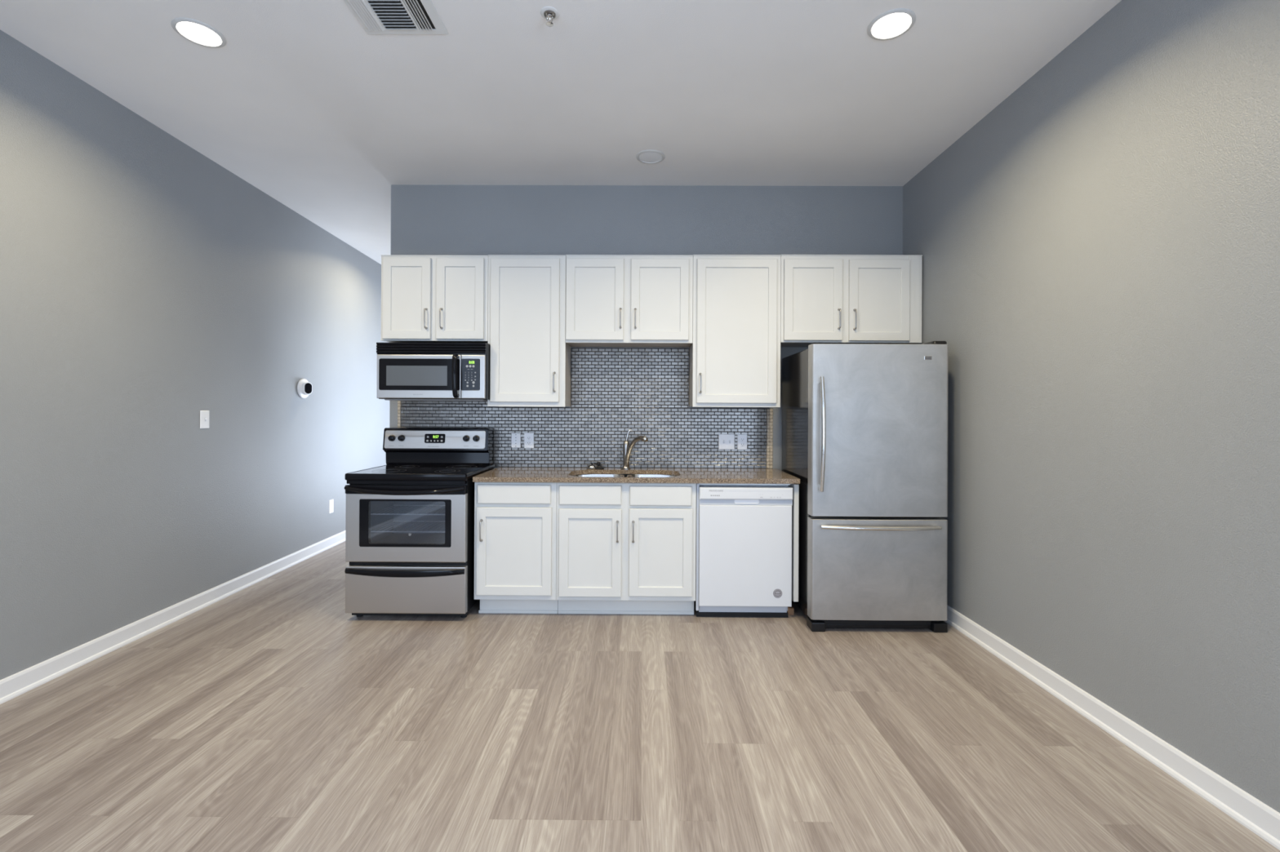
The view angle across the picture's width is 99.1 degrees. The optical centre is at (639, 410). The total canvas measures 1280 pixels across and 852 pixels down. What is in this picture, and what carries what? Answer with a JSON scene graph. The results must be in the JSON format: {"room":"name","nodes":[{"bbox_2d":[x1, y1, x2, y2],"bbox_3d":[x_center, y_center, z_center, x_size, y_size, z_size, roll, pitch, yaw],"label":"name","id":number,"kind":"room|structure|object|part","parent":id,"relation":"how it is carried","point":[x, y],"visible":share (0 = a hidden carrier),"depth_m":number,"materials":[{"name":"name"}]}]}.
{"room":"apartment kitchen","nodes":[
{"label":"apartment kitchen","id":0,"kind":"room"},
{"bbox_2d":[0,29,390,679],"bbox_3d":[-2.990,-0.198,2.867,0.120,3.064,11.216,0,0,-2],"label":"wall","id":1,"kind":"structure","parent":0,"point":[147,286],"depth_m":3.24,"materials":[{"name":"paint"}]},
{"bbox_2d":[0,530,346,704],"bbox_3d":[-2.925,1.284,2.864,0.024,0.100,11.212,0,0,-2],"label":"baseboard","id":2,"kind":"structure","parent":1,"relation":"attached to","point":[14,686],"depth_m":3.21,"materials":[{"name":"white wood"}]},
{"bbox_2d":[200,410,208,428],"bbox_3d":[-2.955,0.062,3.712,0.017,0.122,0.078,0,0,-2],"label":"wall switch","id":3,"kind":"object","parent":1,"relation":"attached to","point":[204,415],"visible":1,"depth_m":3.70,"materials":[{"name":"white plastic"}]},
{"bbox_2d":[297,378,312,398],"bbox_3d":[-2.958,-0.194,4.859,0.097,0.176,0.176,0,0,-2],"label":"thermostat","id":4,"kind":"object","parent":1,"relation":"attached to","point":[304,388],"visible":1,"depth_m":4.80,"materials":[{"name":"white plastic"}]},
{"bbox_2d":[328,499,333,513],"bbox_3d":[-3.026,0.943,5.351,0.008,0.130,0.076,0,0,-2],"label":"wall outlet","id":5,"kind":"object","parent":1,"relation":"attached to","point":[331,501],"visible":1,"depth_m":5.34,"materials":[{"name":"white plastic"}]},
{"bbox_2d":[0,0,1121,264],"bbox_3d":[-0.576,-1.769,2.858,6.000,0.100,11.400,0,0,0],"label":"ceiling","id":6,"kind":"structure","parent":0,"point":[318,113],"depth_m":2.88,"materials":[{"name":"paint"}]},
{"bbox_2d":[171,17,226,47],"bbox_3d":[-2.014,-1.722,2.493,0.196,0.008,0.196,0,0,0],"label":"recessed light","id":7,"kind":"object","parent":6,"relation":"in","point":[197,32],"visible":1,"depth_m":2.48,"materials":[{"name":"white plastic"}]},
{"bbox_2d":[343,0,448,34],"bbox_3d":[-1.058,-1.715,2.307,0.367,0.013,0.363,0,0,0],"label":"ceiling vent","id":8,"kind":"object","parent":6,"relation":"in","point":[375,16],"visible":1,"depth_m":2.37,"materials":[{"name":"white metal"}]},
{"bbox_2d":[540,6,559,26],"bbox_3d":[-0.390,-1.694,2.360,0.080,0.050,0.080,0,0,0],"label":"sprinkler","id":9,"kind":"object","parent":6,"relation":"attached to","point":[550,13],"visible":1,"depth_m":2.35,"materials":[{"name":"white metal"}]},
{"bbox_2d":[635,149,665,164],"bbox_3d":[0.072,-1.710,3.682,0.196,0.008,0.196,0,0,0],"label":"recessed light","id":10,"kind":"object","parent":6,"relation":"in","point":[650,156],"visible":1,"depth_m":3.67,"materials":[{"name":"white plastic"}]},
{"bbox_2d":[866,8,915,39],"bbox_3d":[1.114,-1.707,2.419,0.196,0.008,0.196,0,0,0],"label":"recessed light","id":11,"kind":"object","parent":6,"relation":"in","point":[894,23],"visible":1,"depth_m":2.41,"materials":[{"name":"white"}]},
{"bbox_2d":[0,541,1279,851],"bbox_3d":[-0.592,1.395,2.851,6.000,0.100,11.400,0,0,0],"label":"floor","id":12,"kind":"structure","parent":0,"point":[270,716],"depth_m":2.18,"materials":[{"name":"brown wood"}]},
{"bbox_2d":[344,427,494,617],"bbox_3d":[-1.490,0.737,3.760,0.787,1.212,0.736,0,0,0],"label":"range","id":13,"kind":"object","parent":12,"relation":"on","point":[410,534],"visible":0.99,"depth_m":3.46,"materials":[{"name":"silver metal"}]},
{"bbox_3d":[-1.811,0.203,3.975,0.048,0.048,0.028,0,0,0],"label":"knob","id":14,"kind":"part","parent":13,"relation":"part of","materials":[{"name":"black plastic"}]},
{"bbox_3d":[-1.741,0.203,3.975,0.048,0.048,0.028,0,0,0],"label":"knob","id":15,"kind":"part","parent":13,"relation":"part of","materials":[{"name":"black plastic"}]},
{"bbox_3d":[-1.487,1.029,3.442,0.753,0.054,0.027,0,0,0],"label":"drawer handle","id":16,"kind":"part","parent":13,"relation":"part of","materials":[{"name":"black plastic"}]},
{"bbox_2d":[344,484,467,562],"bbox_3d":[-1.487,0.720,3.625,0.763,0.488,0.466,0,0,0],"label":"oven","id":17,"kind":"object","parent":13,"relation":"in","point":[385,522],"depth_m":3.46,"materials":[{"name":"silver glass"}]},
{"bbox_3d":[-1.488,1.141,3.478,0.764,0.298,0.042,0,0,0],"label":"drawer","id":18,"kind":"part","parent":13,"relation":"part of","materials":[{"name":"silver metal"}]},
{"bbox_3d":[-1.484,0.457,3.478,0.752,0.023,0.049,0,0,0],"label":"vent trim","id":19,"kind":"part","parent":13,"relation":"part of","materials":[{"name":"black"}]},
{"bbox_3d":[-1.488,1.308,3.529,0.744,0.032,0.025,0,0,0],"label":"rail","id":20,"kind":"part","parent":13,"relation":"part of","materials":[{"name":"black metal"}]},
{"bbox_2d":[344,464,494,480],"bbox_3d":[-1.483,0.424,3.780,0.776,0.042,0.667,0,0,0],"label":"cooktop","id":21,"kind":"object","parent":13,"relation":"in","point":[388,472],"depth_m":3.55,"materials":[{"name":"black glass"}]},
{"bbox_3d":[-1.499,0.214,3.989,0.738,0.132,0.022,0,0,0],"label":"control panel","id":22,"kind":"part","parent":13,"relation":"part of","materials":[{"name":"silver metal"}]},
{"bbox_3d":[-1.268,0.205,3.972,0.048,0.048,0.028,0,0,0],"label":"knob","id":23,"kind":"part","parent":13,"relation":"part of","materials":[{"name":"black plastic"}]},
{"bbox_3d":[-1.195,0.205,3.972,0.048,0.048,0.028,0,0,0],"label":"knob","id":24,"kind":"part","parent":13,"relation":"part of","materials":[{"name":"black plastic"}]},
{"bbox_2d":[474,482,558,613],"bbox_3d":[-0.809,0.908,3.818,0.534,0.875,0.663,0,0,0],"label":"base cabinet","id":25,"kind":"object","parent":12,"relation":"on","point":[515,523],"visible":0.98,"depth_m":3.53,"materials":[{"name":"white wood"}]},
{"bbox_3d":[-1.023,0.775,3.506,0.017,0.147,0.036,0,0,0],"label":"handle","id":26,"kind":"part","parent":25,"relation":"part of","materials":[{"name":"silver metal"}]},
{"bbox_3d":[-0.816,0.913,3.532,0.486,0.568,0.020,0,0,0],"label":"door","id":27,"kind":"part","parent":25,"relation":"part of","materials":[{"name":"white wood"}]},
{"bbox_3d":[-0.816,0.544,3.533,0.474,0.123,0.020,0,0,0],"label":"drawer","id":28,"kind":"part","parent":25,"relation":"part of","materials":[{"name":"white wood"}]},
{"bbox_2d":[556,474,696,614],"bbox_3d":[-0.088,0.912,3.814,0.903,0.875,0.663,0,0,0],"label":"base cabinet","id":29,"kind":"object","parent":12,"relation":"on","point":[623,548],"visible":0.99,"depth_m":3.53,"materials":[{"name":"white wood"}]},
{"bbox_3d":[-0.323,0.922,3.530,0.404,0.566,0.020,0,0,0],"label":"door","id":30,"kind":"part","parent":29,"relation":"part of","materials":[{"name":"white wood"}]},
{"bbox_3d":[-0.322,0.549,3.531,0.402,0.125,0.020,0,0,0],"label":"drawer","id":31,"kind":"part","parent":29,"relation":"part of","materials":[{"name":"white wood"}]},
{"bbox_3d":[-0.145,0.783,3.501,0.017,0.145,0.036,0,0,0],"label":"handle","id":32,"kind":"part","parent":29,"relation":"part of","materials":[{"name":"silver metal"}]},
{"bbox_3d":[-0.043,0.783,3.501,0.017,0.145,0.036,0,0,0],"label":"handle","id":33,"kind":"part","parent":29,"relation":"part of","materials":[{"name":"silver metal"}]},
{"bbox_2d":[472,466,799,484],"bbox_3d":[-0.023,0.455,3.821,2.106,0.038,0.637,0,0,0],"label":"countertop","id":34,"kind":"structure","parent":29,"relation":"on","point":[500,474],"depth_m":3.61,"materials":[{"name":"brown stone"}]},
{"bbox_2d":[586,462,595,469],"bbox_3d":[-0.356,0.412,4.037,0.082,0.044,0.082,0,0,0],"label":"strainer","id":35,"kind":"object","parent":34,"relation":"on","point":[591,466],"visible":0.99,"depth_m":4.01,"materials":[{"name":"silver metal"}]},
{"bbox_2d":[593,462,604,469],"bbox_3d":[-0.301,0.409,4.034,0.071,0.051,0.071,0,0,38],"label":"stopper","id":36,"kind":"object","parent":34,"relation":"on","point":[598,467],"visible":1,"depth_m":4.02,"materials":[{"name":"black"}]},
{"bbox_2d":[573,474,677,477],"bbox_3d":[-0.105,0.561,3.778,0.787,0.188,0.457,0,0,0],"label":"sink","id":37,"kind":"object","parent":34,"relation":"in","point":[578,475],"visible":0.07,"depth_m":4.00,"materials":[{"name":"silver metal"}]},
{"bbox_2d":[622,429,648,469],"bbox_3d":[-0.030,0.287,3.951,0.074,0.298,0.302,0,0,-36],"label":"faucet","id":38,"kind":"object","parent":34,"relation":"on","point":[627,448],"visible":1,"depth_m":4.01,"materials":[{"name":"silver metal"}]},
{"bbox_3d":[-0.085,0.185,4.047,0.052,0.093,0.024,0,0,0],"label":"lever","id":39,"kind":"part","parent":38,"relation":"part of","materials":[{"name":"silver metal"}]},
{"bbox_3d":[-0.045,0.303,3.947,0.043,0.245,0.246,0,0,-33],"label":"spout","id":40,"kind":"part","parent":38,"relation":"part of","materials":[{"name":"silver metal"}]},
{"bbox_3d":[0.134,0.554,3.528,0.400,0.126,0.020,0,0,0],"label":"drawer","id":41,"kind":"part","parent":29,"relation":"part of","materials":[{"name":"white wood"}]},
{"bbox_3d":[0.134,0.919,3.527,0.408,0.565,0.020,0,0,0],"label":"door","id":42,"kind":"part","parent":29,"relation":"part of","materials":[{"name":"white wood"}]},
{"bbox_2d":[695,484,792,617],"bbox_3d":[0.678,0.917,3.812,0.620,0.873,0.607,0,0,0],"label":"dishwasher","id":43,"kind":"object","parent":12,"relation":"on","point":[744,531],"visible":1,"depth_m":3.52,"materials":[{"name":"white"}]},
{"bbox_3d":[0.375,0.890,3.560,0.016,0.823,0.034,0,0,0],"label":"mounting trim","id":44,"kind":"part","parent":43,"relation":"part of","materials":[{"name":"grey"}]},
{"bbox_3d":[0.673,1.296,3.580,0.575,0.054,0.020,0,0,0],"label":"kick plate","id":45,"kind":"part","parent":43,"relation":"part of","materials":[{"name":"grey"}]},
{"bbox_3d":[0.685,0.537,3.541,0.602,0.079,0.061,0,0,0],"label":"control panel","id":46,"kind":"part","parent":43,"relation":"part of","materials":[{"name":"white plastic"}]},
{"bbox_2d":[786,606,793,615],"bbox_3d":[0.996,1.331,3.643,0.042,0.046,0.080,0,0,0],"label":"wood block","id":47,"kind":"object","parent":12,"relation":"on","point":[790,610],"visible":0.52,"depth_m":3.60,"materials":[{"name":"brown wood"}]},
{"bbox_2d":[788,484,799,601],"bbox_3d":[1.014,0.861,3.836,0.031,0.760,0.608,0,0,0],"label":"end panel","id":48,"kind":"object","parent":12,"relation":"on","point":[795,508],"visible":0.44,"depth_m":3.53,"materials":[{"name":"white wood"}]},
{"bbox_2d":[782,341,948,632],"bbox_3d":[1.466,0.464,3.662,0.838,1.785,0.842,0,0,0],"label":"refrigerator","id":49,"kind":"object","parent":12,"relation":"on","point":[864,426],"visible":0.98,"depth_m":3.31,"materials":[{"name":"silver metal"}]},
{"bbox_3d":[1.097,0.143,3.282,0.025,0.694,0.078,0,0,0],"label":"door handle","id":50,"kind":"part","parent":49,"relation":"part of","materials":[{"name":"silver metal"}]},
{"bbox_3d":[1.459,0.972,3.355,0.831,0.612,0.086,0,0,0],"label":"freezer drawer","id":51,"kind":"part","parent":49,"relation":"part of","materials":[{"name":"metal"}]},
{"bbox_3d":[1.463,0.122,3.357,0.831,1.052,0.086,0,0,0],"label":"door","id":52,"kind":"part","parent":49,"relation":"part of","materials":[{"name":"metal"}]},
{"bbox_3d":[1.452,0.706,3.279,0.720,0.025,0.078,0,0,0],"label":"drawer handle","id":53,"kind":"part","parent":49,"relation":"part of","materials":[{"name":"silver metal"}]},
{"bbox_2d":[389,184,902,471],"bbox_3d":[0.041,-0.181,4.211,3.898,3.064,0.120,0,0,0],"label":"wall","id":54,"kind":"structure","parent":0,"point":[426,220],"depth_m":4.15,"materials":[{"name":"paint"}]},
{"bbox_2d":[381,254,488,343],"bbox_3d":[-1.453,-0.793,3.978,0.756,0.605,0.360,0,0,0],"label":"upper cabinet","id":55,"kind":"object","parent":54,"relation":"attached to","point":[425,299],"visible":1,"depth_m":3.84,"materials":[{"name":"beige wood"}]},
{"bbox_3d":[-1.644,-0.788,3.845,0.338,0.571,0.020,0,0,0],"label":"door","id":56,"kind":"part","parent":55,"relation":"part of","materials":[{"name":"white wood"}]},
{"bbox_3d":[-1.502,-0.645,3.816,0.017,0.150,0.036,0,0,0],"label":"handle","id":57,"kind":"part","parent":55,"relation":"part of","materials":[{"name":"silver metal"}]},
{"bbox_2d":[376,342,490,401],"bbox_3d":[-1.437,-0.269,3.918,0.758,0.400,0.459,0,0,0],"label":"microwave","id":58,"kind":"object","parent":55,"relation":"attached to","point":[406,371],"visible":0.99,"depth_m":3.76,"materials":[{"name":"silver metal"}]},
{"bbox_3d":[-1.525,-0.234,3.774,0.581,0.302,0.028,0,0,0],"label":"door","id":59,"kind":"part","parent":58,"relation":"part of","materials":[{"name":"silver metal"}]},
{"bbox_3d":[-1.260,-0.235,3.724,0.039,0.304,0.074,0,0,0],"label":"handle","id":60,"kind":"part","parent":58,"relation":"part of","materials":[{"name":"black plastic"}]},
{"bbox_3d":[-1.167,-0.246,3.757,0.130,0.219,0.002,0,0,0],"label":"key panel","id":61,"kind":"part","parent":58,"relation":"part of","materials":[{"name":"black plastic"}]},
{"bbox_3d":[-1.151,-0.232,3.772,0.164,0.302,0.028,0,0,0],"label":"control panel","id":62,"kind":"part","parent":58,"relation":"part of","materials":[{"name":"silver metal"}]},
{"bbox_3d":[-1.452,-1.093,3.860,0.756,0.005,0.019,0,0,0],"label":"moulding","id":63,"kind":"part","parent":55,"relation":"part of","materials":[{"name":"white wood"}]},
{"bbox_3d":[-1.394,-0.646,3.816,0.017,0.151,0.036,0,0,0],"label":"handle","id":64,"kind":"part","parent":55,"relation":"part of","materials":[{"name":"silver metal"}]},
{"bbox_3d":[-1.267,-0.787,3.843,0.334,0.570,0.020,0,0,0],"label":"door","id":65,"kind":"part","parent":55,"relation":"part of","materials":[{"name":"white wood"}]},
{"bbox_2d":[487,254,570,407],"bbox_3d":[-0.800,-0.561,3.974,0.548,1.070,0.360,0,0,0],"label":"upper cabinet","id":66,"kind":"object","parent":54,"relation":"attached to","point":[530,361],"visible":1,"depth_m":3.84,"materials":[{"name":"beige wood"}]},
{"bbox_3d":[-0.798,-1.093,3.856,0.548,0.005,0.019,0,0,0],"label":"moulding","id":67,"kind":"part","parent":66,"relation":"part of","materials":[{"name":"white wood"}]},
{"bbox_3d":[-0.601,-0.199,3.811,0.017,0.148,0.036,0,0,0],"label":"handle","id":68,"kind":"part","parent":66,"relation":"part of","materials":[{"name":"silver metal"}]},
{"bbox_2d":[397,347,773,468],"bbox_3d":[-0.418,-0.021,4.149,2.855,0.910,0.008,0,0,0],"label":"backsplash","id":69,"kind":"structure","parent":54,"relation":"attached to","point":[615,391],"depth_m":4.14,"materials":[{"name":"grey tile"}]},
{"bbox_2d":[511,433,520,448],"bbox_3d":[-0.942,0.229,4.141,0.070,0.110,0.008,0,0,0],"label":"switch plate","id":70,"kind":"object","parent":69,"relation":"attached to","point":[515,437],"visible":1,"depth_m":4.14,"materials":[{"name":"white plastic"}]},
{"bbox_2d":[513,435,518,444],"bbox_3d":[-0.942,0.229,4.139,0.032,0.066,0.002,0,0,0],"label":"switch","id":71,"kind":"object","parent":70,"relation":"attached to","point":[515,437],"depth_m":4.14,"materials":[{"name":"white plastic"}]},
{"bbox_2d":[524,432,533,448],"bbox_3d":[-0.843,0.230,4.141,0.074,0.117,0.008,0,0,0],"label":"wall outlet","id":72,"kind":"object","parent":69,"relation":"attached to","point":[528,437],"visible":1,"depth_m":4.14,"materials":[{"name":"white plastic"}]},
{"bbox_2d":[718,434,734,449],"bbox_3d":[0.657,0.239,4.129,0.120,0.116,0.017,0,0,0],"label":"switch plate","id":73,"kind":"object","parent":69,"relation":"attached to","point":[726,442],"visible":1,"depth_m":4.13,"materials":[{"name":"white plastic"}]},
{"bbox_2d":[737,434,746,449],"bbox_3d":[0.776,0.240,4.132,0.074,0.116,0.008,0,0,0],"label":"wall outlet","id":74,"kind":"object","parent":69,"relation":"attached to","point":[741,438],"visible":1,"depth_m":4.13,"materials":[{"name":"white plastic"}]},
{"bbox_2d":[565,254,693,347],"bbox_3d":[-0.075,-0.786,3.971,0.896,0.619,0.360,0,0,0],"label":"upper cabinet","id":75,"kind":"object","parent":54,"relation":"attached to","point":[612,300],"visible":1,"depth_m":3.83,"materials":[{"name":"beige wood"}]},
{"bbox_3d":[-0.317,-0.782,3.838,0.405,0.572,0.020,0,0,0],"label":"door","id":76,"kind":"part","parent":75,"relation":"part of","materials":[{"name":"white wood"}]},
{"bbox_3d":[-0.137,-0.646,3.809,0.017,0.148,0.036,0,0,0],"label":"handle","id":77,"kind":"part","parent":75,"relation":"part of","materials":[{"name":"silver metal"}]},
{"bbox_3d":[-0.074,-1.093,3.852,0.896,0.005,0.019,0,0,0],"label":"moulding","id":78,"kind":"part","parent":75,"relation":"part of","materials":[{"name":"white wood"}]},
{"bbox_3d":[-0.033,-0.645,3.809,0.017,0.148,0.036,0,0,0],"label":"handle","id":79,"kind":"part","parent":75,"relation":"part of","materials":[{"name":"silver metal"}]},
{"bbox_3d":[0.140,-0.780,3.836,0.406,0.571,0.020,0,0,0],"label":"door","id":80,"kind":"part","parent":75,"relation":"part of","materials":[{"name":"white wood"}]},
{"bbox_2d":[688,254,781,407],"bbox_3d":[0.683,-0.558,3.967,0.617,1.072,0.360,0,0,0],"label":"upper cabinet","id":81,"kind":"object","parent":54,"relation":"attached to","point":[735,350],"visible":0.98,"depth_m":3.83,"materials":[{"name":"beige wood"}]},
{"bbox_3d":[0.685,-1.092,3.848,0.617,0.005,0.019,0,0,0],"label":"moulding","id":82,"kind":"part","parent":81,"relation":"part of","materials":[{"name":"white wood"}]},
{"bbox_2d":[780,254,922,346],"bbox_3d":[1.489,-0.785,3.963,0.990,0.617,0.360,0,0,0],"label":"upper cabinet","id":83,"kind":"object","parent":54,"relation":"attached to","point":[825,299],"visible":1,"depth_m":3.83,"materials":[{"name":"beige wood"}]},
{"bbox_3d":[1.215,-0.776,3.830,0.406,0.570,0.020,0,0,0],"label":"door","id":84,"kind":"part","parent":83,"relation":"part of","materials":[{"name":"white wood"}]},
{"bbox_3d":[1.392,-0.640,3.801,0.017,0.150,0.036,0,0,0],"label":"handle","id":85,"kind":"part","parent":83,"relation":"part of","materials":[{"name":"silver metal"}]},
{"bbox_3d":[1.490,-1.091,3.844,0.990,0.005,0.019,0,0,0],"label":"moulding","id":86,"kind":"part","parent":83,"relation":"part of","materials":[{"name":"white wood"}]},
{"bbox_3d":[1.501,-0.635,3.800,0.017,0.152,0.036,0,0,0],"label":"handle","id":87,"kind":"part","parent":83,"relation":"part of","materials":[{"name":"silver metal"}]},
{"bbox_3d":[1.679,-0.772,3.828,0.421,0.569,0.020,0,0,0],"label":"door","id":88,"kind":"part","parent":83,"relation":"part of","materials":[{"name":"white wood"}]},
{"bbox_2d":[902,0,1279,813],"bbox_3d":[2.055,-0.174,2.841,0.120,3.064,11.202,0,0,0],"label":"wall","id":89,"kind":"structure","parent":0,"point":[1100,250],"depth_m":2.21,"materials":[{"name":"paint"}]},
{"bbox_2d":[944,604,1279,850],"bbox_3d":[1.984,1.303,0.678,0.024,0.100,6.880,0,0,0],"label":"baseboard","id":90,"kind":"structure","parent":89,"relation":"attached to","point":[1254,815],"depth_m":2.15,"materials":[{"name":"white wood"}]}
]}

